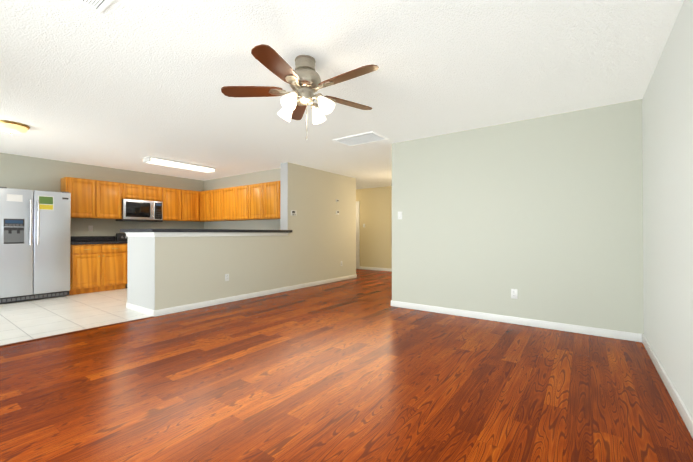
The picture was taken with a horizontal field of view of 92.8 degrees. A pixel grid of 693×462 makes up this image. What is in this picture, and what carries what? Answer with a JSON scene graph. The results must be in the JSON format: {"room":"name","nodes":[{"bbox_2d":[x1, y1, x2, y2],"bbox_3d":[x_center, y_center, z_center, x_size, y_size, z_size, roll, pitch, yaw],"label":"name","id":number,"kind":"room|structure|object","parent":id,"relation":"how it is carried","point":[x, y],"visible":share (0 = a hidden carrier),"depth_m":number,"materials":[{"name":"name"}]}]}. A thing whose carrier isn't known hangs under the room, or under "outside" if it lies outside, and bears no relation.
{"room":"living room","nodes":[
{"label":"living room","id":0,"kind":"room"},
{"bbox_2d":[0,288,150,344],"bbox_3d":[-4.158,1.170,5.166,3.520,0.050,6.080,0,0,36],"label":"floor","id":1,"kind":"structure","parent":0,"point":[25,320],"depth_m":4.50,"materials":[{"name":"white tile"}]},
{"bbox_2d":[0,187,70,303],"bbox_3d":[-5.375,0.232,5.613,0.770,1.832,0.930,0,0,36],"label":"fridge","id":2,"kind":"object","parent":1,"relation":"on","point":[35,238],"visible":1,"depth_m":5.43,"materials":[{"name":"silver metal"}]},
{"bbox_2d":[69,244,126,294],"bbox_3d":[-4.887,0.701,6.407,0.640,0.905,0.904,0,0,36],"label":"base cabinet","id":3,"kind":"object","parent":1,"relation":"on","point":[98,263],"depth_m":6.19,"materials":[{"name":"brown wood"}]},
{"bbox_2d":[71,240,127,243],"bbox_3d":[-4.885,0.228,6.408,0.646,0.040,0.904,0,0,36],"label":"countertop","id":4,"kind":"structure","parent":3,"relation":"on","point":[72,241],"depth_m":6.44,"materials":[{"name":"black stone"}]},
{"bbox_2d":[116,233,127,287],"bbox_3d":[-4.371,0.604,7.075,0.690,1.109,0.764,0,0,36],"label":"range","id":5,"kind":"object","parent":1,"relation":"on","point":[121,237],"visible":0.06,"depth_m":6.98,"materials":[{"name":"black metal"}]},
{"bbox_2d":[0,153,203,235],"bbox_3d":[-5.539,-0.088,6.166,0.120,2.480,6.070,0,0,36],"label":"wall","id":6,"kind":"structure","parent":0,"point":[26,172],"depth_m":6.57,"materials":[{"name":"grey paint"}]},
{"bbox_2d":[60,177,99,218],"bbox_3d":[-5.121,-0.622,6.343,0.346,0.740,0.511,0,0,36],"label":"upper cabinet","id":7,"kind":"object","parent":6,"relation":"attached to","point":[94,199],"depth_m":6.25,"materials":[{"name":"brown wood"}]},
{"bbox_2d":[71,236,115,239],"bbox_3d":[-4.553,0.163,7.402,0.020,0.105,2.902,0,0,36],"label":"backsplash","id":8,"kind":"structure","parent":6,"relation":"attached to","point":[72,237],"depth_m":6.64,"materials":[{"name":"black stone"}]},
{"bbox_2d":[100,181,123,218],"bbox_3d":[-4.890,-0.620,6.662,0.346,0.740,0.510,0,0,36],"label":"upper cabinet","id":9,"kind":"object","parent":6,"relation":"attached to","point":[111,193],"depth_m":6.62,"materials":[{"name":"brown wood"}]},
{"bbox_2d":[124,183,147,200],"bbox_3d":[-4.609,-0.826,7.053,0.346,0.323,0.447,0,0,36],"label":"upper cabinet","id":10,"kind":"object","parent":6,"relation":"attached to","point":[136,192],"depth_m":6.98,"materials":[{"name":"brown wood"}]},
{"bbox_2d":[116,199,162,221],"bbox_3d":[-4.469,-0.432,7.154,0.452,0.450,0.776,0,0,36],"label":"microwave","id":11,"kind":"object","parent":10,"relation":"attached to","point":[133,210],"visible":1,"depth_m":7.03,"materials":[{"name":"silver metal"}]},
{"bbox_2d":[148,186,163,200],"bbox_3d":[-4.415,-0.824,7.321,0.346,0.323,0.447,0,0,36],"label":"upper cabinet","id":12,"kind":"object","parent":6,"relation":"attached to","point":[154,193],"depth_m":7.30,"materials":[{"name":"brown wood"}]},
{"bbox_2d":[161,188,179,220],"bbox_3d":[-4.135,-0.613,7.708,0.346,0.740,0.509,0,0,36],"label":"upper cabinet","id":13,"kind":"object","parent":6,"relation":"attached to","point":[171,203],"depth_m":7.58,"materials":[{"name":"brown wood"}]},
{"bbox_2d":[180,189,195,220],"bbox_3d":[-3.879,-0.610,8.018,0.397,0.740,0.528,0,0,36],"label":"upper cabinet","id":14,"kind":"object","parent":6,"relation":"attached to","point":[187,197],"depth_m":7.89,"materials":[{"name":"brown wood"}]},
{"bbox_2d":[196,190,211,220],"bbox_3d":[-3.341,-0.610,8.081,0.546,0.740,0.389,0,0,36],"label":"upper cabinet","id":15,"kind":"object","parent":6,"relation":"attached to","point":[203,198],"depth_m":8.02,"materials":[{"name":"brown wood"}]},
{"bbox_2d":[212,189,223,220],"bbox_3d":[-2.953,-0.612,7.846,0.589,0.740,0.317,0,0,36],"label":"upper cabinet","id":16,"kind":"object","parent":6,"relation":"attached to","point":[217,194],"depth_m":7.69,"materials":[{"name":"brown wood"}]},
{"bbox_2d":[224,187,235,220],"bbox_3d":[-2.570,-0.614,7.569,0.589,0.740,0.317,0,0,36],"label":"upper cabinet","id":17,"kind":"object","parent":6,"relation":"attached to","point":[229,193],"depth_m":7.42,"materials":[{"name":"brown wood"}]},
{"bbox_2d":[236,185,251,220],"bbox_3d":[-2.187,-0.615,7.292,0.589,0.740,0.317,0,0,36],"label":"upper cabinet","id":18,"kind":"object","parent":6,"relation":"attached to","point":[243,193],"depth_m":7.12,"materials":[{"name":"brown wood"}]},
{"bbox_2d":[252,183,263,219],"bbox_3d":[-1.803,-0.617,7.015,0.589,0.740,0.317,0,0,36],"label":"upper cabinet","id":19,"kind":"object","parent":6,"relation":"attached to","point":[258,189],"depth_m":6.85,"materials":[{"name":"brown wood"}]},
{"bbox_2d":[264,181,279,219],"bbox_3d":[-1.438,-0.619,6.751,0.545,0.740,0.317,0,0,36],"label":"upper cabinet","id":20,"kind":"object","parent":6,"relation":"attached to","point":[271,189],"depth_m":6.60,"materials":[{"name":"brown wood"}]},
{"bbox_2d":[127,237,154,309],"bbox_3d":[-2.899,0.578,4.641,0.860,1.125,0.003,0,0,36],"label":"wall","id":21,"kind":"structure","parent":0,"point":[141,272],"depth_m":4.62,"materials":[{"name":"grey paint"}]},
{"bbox_2d":[126,302,153,315],"bbox_3d":[-2.908,1.098,4.637,0.874,0.085,0.014,0,0,36],"label":"baseboard","id":22,"kind":"structure","parent":21,"relation":"attached to","point":[143,310],"depth_m":4.61,"materials":[{"name":"white wood"}]},
{"bbox_2d":[155,236,287,309],"bbox_3d":[-2.190,0.585,5.623,0.860,1.125,2.420,0,0,36],"label":"wall","id":23,"kind":"structure","parent":0,"point":[190,270],"depth_m":5.11,"materials":[{"name":"beige paint"}]},
{"bbox_2d":[120,229,291,231],"bbox_3d":[-2.211,0.001,5.649,1.040,0.045,2.550,0,0,36],"label":"countertop","id":24,"kind":"structure","parent":23,"relation":"on","point":[177,230],"depth_m":4.84,"materials":[{"name":"black stone"}]},
{"bbox_2d":[125,232,288,236],"bbox_3d":[-2.199,0.055,5.614,0.920,0.065,2.450,0,0,36],"label":"trim","id":25,"kind":"structure","parent":23,"relation":"attached to","point":[168,234],"depth_m":4.88,"materials":[{"name":"white"}]},
{"bbox_2d":[154,274,355,316],"bbox_3d":[-1.155,1.110,6.306,0.014,0.085,4.774,0,0,36],"label":"baseboard","id":26,"kind":"structure","parent":23,"relation":"attached to","point":[165,311],"depth_m":5.45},
{"bbox_2d":[204,168,279,229],"bbox_3d":[-1.867,-0.072,8.516,3.320,2.480,2.040,0,0,36],"label":"wall block","id":27,"kind":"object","parent":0,"point":[271,175],"visible":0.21,"depth_m":7.60,"materials":[{"name":"grey paint"}]},
{"bbox_2d":[288,162,355,285],"bbox_3d":[-0.529,-0.080,7.364,0.200,2.480,2.340,0,0,36],"label":"wall","id":28,"kind":"structure","parent":0,"point":[322,240],"depth_m":7.12,"materials":[{"name":"beige paint"}]},
{"bbox_2d":[280,162,287,229],"bbox_3d":[-1.216,-0.677,6.419,0.197,1.298,0.005,0,0,36],"label":"wall","id":29,"kind":"structure","parent":28,"relation":"attached to","point":[283,196],"depth_m":6.41,"materials":[{"name":"grey paint"}]},
{"bbox_2d":[291,210,296,215],"bbox_3d":[-1.035,-0.352,6.473,0.024,0.104,0.140,0,0,36],"label":"keypad","id":30,"kind":"object","parent":28,"relation":"attached to","point":[293,212],"visible":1,"depth_m":6.46,"materials":[{"name":"white plastic"}]},
{"bbox_2d":[0,0,683,188],"bbox_3d":[-0.904,-1.365,5.213,8.760,0.060,9.940,0,0,36],"label":"ceiling","id":31,"kind":"structure","parent":0,"point":[130,85],"depth_m":2.81,"materials":[{"name":"white paint"}]},
{"bbox_2d":[0,120,29,134],"bbox_3d":[-4.213,-1.278,4.150,0.340,0.130,0.340,0,0,36],"label":"dome ceiling light","id":32,"kind":"object","parent":31,"relation":"attached to","point":[11,127],"visible":1,"depth_m":4.08,"materials":[{"name":"white glass"}]},
{"bbox_2d":[72,0,113,12],"bbox_3d":[-1.530,-1.353,1.811,0.260,0.012,0.390,0,0,36],"label":"ceiling vent","id":33,"kind":"object","parent":31,"relation":"in","point":[98,6],"visible":0.96,"depth_m":1.96,"materials":[{"name":"white metal"}]},
{"bbox_2d":[143,156,215,172],"bbox_3d":[-3.225,-1.281,6.458,0.270,0.090,1.300,0,0,36],"label":"ceiling fixture","id":34,"kind":"object","parent":31,"relation":"attached to","point":[172,163],"visible":1,"depth_m":6.31,"materials":[{"name":"white plastic"}]},
{"bbox_2d":[221,44,378,139],"bbox_3d":[-0.286,-1.042,2.578,1.224,0.624,1.270,0,0,36],"label":"fan","id":35,"kind":"object","parent":31,"relation":"hanging from","point":[303,79],"visible":1,"depth_m":2.54,"materials":[{"name":"brown wood"}]},
{"bbox_2d":[333,131,388,146],"bbox_3d":[0.203,-1.330,4.808,0.690,0.019,0.440,0,0,36],"label":"ceiling vent","id":36,"kind":"object","parent":31,"relation":"in","point":[362,138],"visible":1,"depth_m":4.78,"materials":[{"name":"white metal"}]},
{"bbox_2d":[0,269,692,461],"bbox_3d":[-0.904,1.170,5.196,8.760,0.050,9.940,0,0,36],"label":"floor","id":37,"kind":"structure","parent":0,"point":[359,369],"depth_m":2.33,"materials":[{"name":"brown wood"}]},
{"bbox_2d":[0,316,153,346],"bbox_3d":[-3.500,1.126,3.072,0.044,0.007,3.216,0,0,36],"label":"transition strip","id":38,"kind":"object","parent":37,"relation":"on","point":[73,332],"depth_m":3.66,"materials":[{"name":"brown wood"}]},
{"bbox_2d":[356,186,391,268],"bbox_3d":[0.759,-0.061,10.060,5.770,2.480,0.120,0,0,36],"label":"wall","id":39,"kind":"structure","parent":0,"point":[376,230],"depth_m":9.89,"materials":[{"name":"beige paint"}]},
{"bbox_2d":[356,201,359,268],"bbox_3d":[-0.014,0.129,10.482,0.970,2.105,0.100,0,0,36],"label":"door frame","id":40,"kind":"structure","parent":39,"relation":"attached to","point":[357,233],"depth_m":10.25,"materials":[{"name":"white wood"}]},
{"bbox_2d":[356,266,391,271],"bbox_3d":[0.769,1.136,9.962,5.650,0.085,0.014,0,0,36],"label":"baseboard","id":41,"kind":"structure","parent":39,"relation":"attached to","point":[375,268],"depth_m":9.88,"materials":[{"name":"white wood"}]},
{"bbox_2d":[392,99,643,333],"bbox_3d":[1.938,-0.102,4.212,2.990,2.480,0.120,0,0,36],"label":"wall","id":42,"kind":"structure","parent":0,"point":[543,216],"depth_m":3.95,"materials":[{"name":"grey paint"}]},
{"bbox_2d":[511,289,517,298],"bbox_3d":[2.055,0.771,4.042,0.072,0.116,0.009,0,0,36],"label":"electrical outlet","id":43,"kind":"object","parent":42,"relation":"attached to","point":[514,293],"visible":1,"depth_m":4.04,"materials":[{"name":"white plastic"}]},
{"bbox_2d":[391,301,641,341],"bbox_3d":[1.845,1.095,4.189,2.856,0.085,0.014,0,0,36],"label":"baseboard","id":44,"kind":"structure","parent":42,"relation":"attached to","point":[628,336],"depth_m":3.94,"materials":[{"name":"white wood"}]},
{"bbox_2d":[642,0,692,418],"bbox_3d":[1.412,-0.124,1.034,0.120,2.480,5.890,0,0,36],"label":"wall","id":45,"kind":"structure","parent":0,"point":[667,128],"depth_m":2.25,"materials":[{"name":"white paint"}]},
{"bbox_2d":[642,334,692,437],"bbox_3d":[1.358,1.073,1.064,0.014,0.085,5.650,0,0,36],"label":"baseboard","id":46,"kind":"structure","parent":45,"relation":"attached to","point":[684,413],"depth_m":2.22,"materials":[{"name":"white wood"}]}
]}

